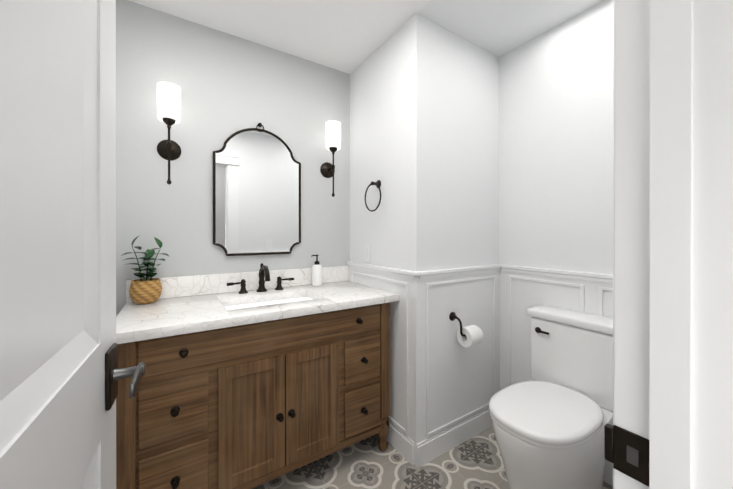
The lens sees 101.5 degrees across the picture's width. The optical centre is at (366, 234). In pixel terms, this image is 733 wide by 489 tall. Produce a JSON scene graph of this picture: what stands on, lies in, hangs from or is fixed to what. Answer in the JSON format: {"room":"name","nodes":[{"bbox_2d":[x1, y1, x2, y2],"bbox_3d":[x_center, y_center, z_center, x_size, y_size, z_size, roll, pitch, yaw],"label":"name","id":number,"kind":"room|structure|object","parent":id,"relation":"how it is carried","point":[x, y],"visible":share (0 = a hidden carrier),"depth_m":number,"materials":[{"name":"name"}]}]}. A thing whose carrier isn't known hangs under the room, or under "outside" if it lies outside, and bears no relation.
{"room":"bathroom","nodes":[
{"label":"bathroom","id":0,"kind":"room"},
{"bbox_2d":[116,0,349,316],"bbox_3d":[-0.807,0.020,1.859,1.560,2.440,0.100,0,0,-33],"label":"wall","id":1,"kind":"structure","parent":0,"point":[228,84],"depth_m":1.72,"materials":[{"name":"grey paint"}]},
{"bbox_2d":[157,82,180,184],"bbox_3d":[-1.032,-0.512,1.565,0.112,0.505,0.147,0,0,-33],"label":"sconce","id":2,"kind":"object","parent":1,"relation":"attached to","point":[169,105],"visible":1,"depth_m":1.53,"materials":[{"name":"white glass"}]},
{"bbox_2d":[126,265,347,302],"bbox_3d":[-0.677,0.283,1.869,1.289,0.112,0.020,0,0,-33],"label":"backsplash","id":3,"kind":"structure","parent":1,"relation":"attached to","point":[238,281],"depth_m":1.78,"materials":[{"name":"white stone"}]},
{"bbox_2d":[213,123,300,255],"bbox_3d":[-0.666,-0.288,1.873,0.531,0.828,0.026,0,0,-33],"label":"mirror","id":4,"kind":"object","parent":1,"relation":"attached to","point":[256,191],"visible":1,"depth_m":1.86,"materials":[{"name":"clear glass"}]},
{"bbox_2d":[320,121,340,196],"bbox_3d":[-0.239,-0.513,2.075,0.112,0.505,0.147,0,0,-33],"label":"sconce","id":5,"kind":"object","parent":1,"relation":"attached to","point":[333,140],"visible":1,"depth_m":2.03,"materials":[{"name":"white glass"}]},
{"bbox_2d":[128,0,603,73],"bbox_3d":[0.063,-1.230,1.285,2.404,0.060,2.003,0,0,-33],"label":"ceiling","id":6,"kind":"structure","parent":0,"point":[348,36],"depth_m":1.68,"materials":[{"name":"paint"}]},
{"bbox_2d":[350,14,498,271],"bbox_3d":[0.402,0.019,2.202,0.844,2.440,0.832,0,0,-33],"label":"wall bump-out","id":7,"kind":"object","parent":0,"point":[424,121],"visible":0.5,"depth_m":1.81,"materials":[{"name":"white paint"}]},
{"bbox_2d":[365,180,380,211],"bbox_3d":[0.056,-0.249,1.906,0.056,0.205,0.184,0,0,-33],"label":"towel ring","id":8,"kind":"object","parent":7,"relation":"attached to","point":[378,183],"visible":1,"depth_m":1.90,"materials":[{"name":"black metal"}]},
{"bbox_2d":[346,261,419,464],"bbox_3d":[0.069,0.719,1.909,0.034,1.042,0.766,0,0,-33],"label":"wainscoting","id":9,"kind":"structure","parent":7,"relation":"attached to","point":[400,436],"depth_m":1.71,"materials":[{"name":"white wood"}]},
{"bbox_2d":[414,264,502,467],"bbox_3d":[0.586,0.719,1.806,0.763,1.042,0.034,0,0,-33],"label":"wainscoting","id":10,"kind":"structure","parent":7,"relation":"attached to","point":[456,385],"depth_m":1.75,"materials":[{"name":"white wood"}]},
{"bbox_2d":[449,312,482,346],"bbox_3d":[0.584,0.545,1.731,0.173,0.191,0.120,0,0,-33],"label":"toilet paper holder","id":11,"kind":"object","parent":10,"relation":"attached to","point":[469,335],"visible":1,"depth_m":1.71,"materials":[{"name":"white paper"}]},
{"bbox_2d":[252,426,612,488],"bbox_3d":[0.049,1.270,1.310,2.404,0.060,1.953,0,0,-33],"label":"floor","id":12,"kind":"structure","parent":0,"point":[475,462],"depth_m":1.57,"materials":[{"name":"tile"}]},
{"bbox_2d":[116,295,398,488],"bbox_3d":[-0.524,0.810,1.615,1.233,0.860,0.613,0,0,-33],"label":"bathroom vanity","id":13,"kind":"object","parent":12,"relation":"on","point":[262,375],"depth_m":1.31,"materials":[{"name":"brown wood"}]},
{"bbox_2d":[116,279,398,338],"bbox_3d":[-0.517,0.360,1.622,1.289,0.040,0.609,0,0,-33],"label":"countertop","id":14,"kind":"structure","parent":13,"relation":"on","point":[185,312],"depth_m":1.36,"materials":[{"name":"white stone"}]},
{"bbox_2d":[121,235,168,303],"bbox_3d":[-1.117,0.170,1.519,0.196,0.339,0.182,0,0,-33],"label":"potted plant","id":15,"kind":"object","parent":14,"relation":"on","point":[147,290],"visible":1,"depth_m":1.48,"materials":[{"name":"beige wicker"}]},
{"bbox_2d":[311,255,321,285],"bbox_3d":[-0.336,0.235,2.005,0.078,0.206,0.068,0,0,-33],"label":"soap dispenser","id":16,"kind":"object","parent":14,"relation":"on","point":[316,273],"visible":1,"depth_m":1.98,"materials":[{"name":"ceramic"}]},
{"bbox_2d":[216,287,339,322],"bbox_3d":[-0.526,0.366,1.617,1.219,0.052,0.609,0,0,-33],"label":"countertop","id":17,"kind":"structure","parent":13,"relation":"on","point":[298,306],"depth_m":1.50,"materials":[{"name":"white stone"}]},
{"bbox_2d":[489,305,612,488],"bbox_3d":[0.871,0.824,1.386,0.698,0.832,0.454,0,0,-33],"label":"toilet","id":18,"kind":"object","parent":12,"relation":"on","point":[552,419],"visible":0.98,"depth_m":1.33,"materials":[{"name":"ceramic"}]},
{"bbox_2d":[499,0,612,273],"bbox_3d":[1.226,0.020,1.609,0.100,2.440,1.056,0,0,-33],"label":"wall","id":19,"kind":"structure","parent":0,"point":[556,147],"depth_m":1.70,"materials":[{"name":"white paint"}]},
{"bbox_2d":[500,265,612,485],"bbox_3d":[1.174,0.719,1.566,0.034,1.042,1.037,0,0,-33],"label":"wainscoting","id":20,"kind":"structure","parent":19,"relation":"attached to","point":[523,289],"depth_m":1.83,"materials":[{"name":"white wood"}]},
{"bbox_3d":[0.082,-1.003,0.175,0.734,0.390,0.115,0,0,-33],"label":"wall","id":21,"kind":"structure","parent":0,"visible":0},
{"bbox_2d":[0,0,145,488],"bbox_3d":[-0.385,0.222,0.360,0.156,2.020,0.702,0,0,-33],"label":"door leaf","id":22,"kind":"structure","parent":21,"relation":"in","point":[61,373],"depth_m":0.41,"materials":[{"name":"paint"}]},
{"bbox_2d":[604,0,732,488],"bbox_3d":[0.074,0.167,0.189,0.934,2.150,0.145,0,0,-33],"label":"door frame","id":23,"kind":"structure","parent":21,"relation":"attached to","point":[672,428],"depth_m":0.36,"materials":[{"name":"white paint"}]}
]}

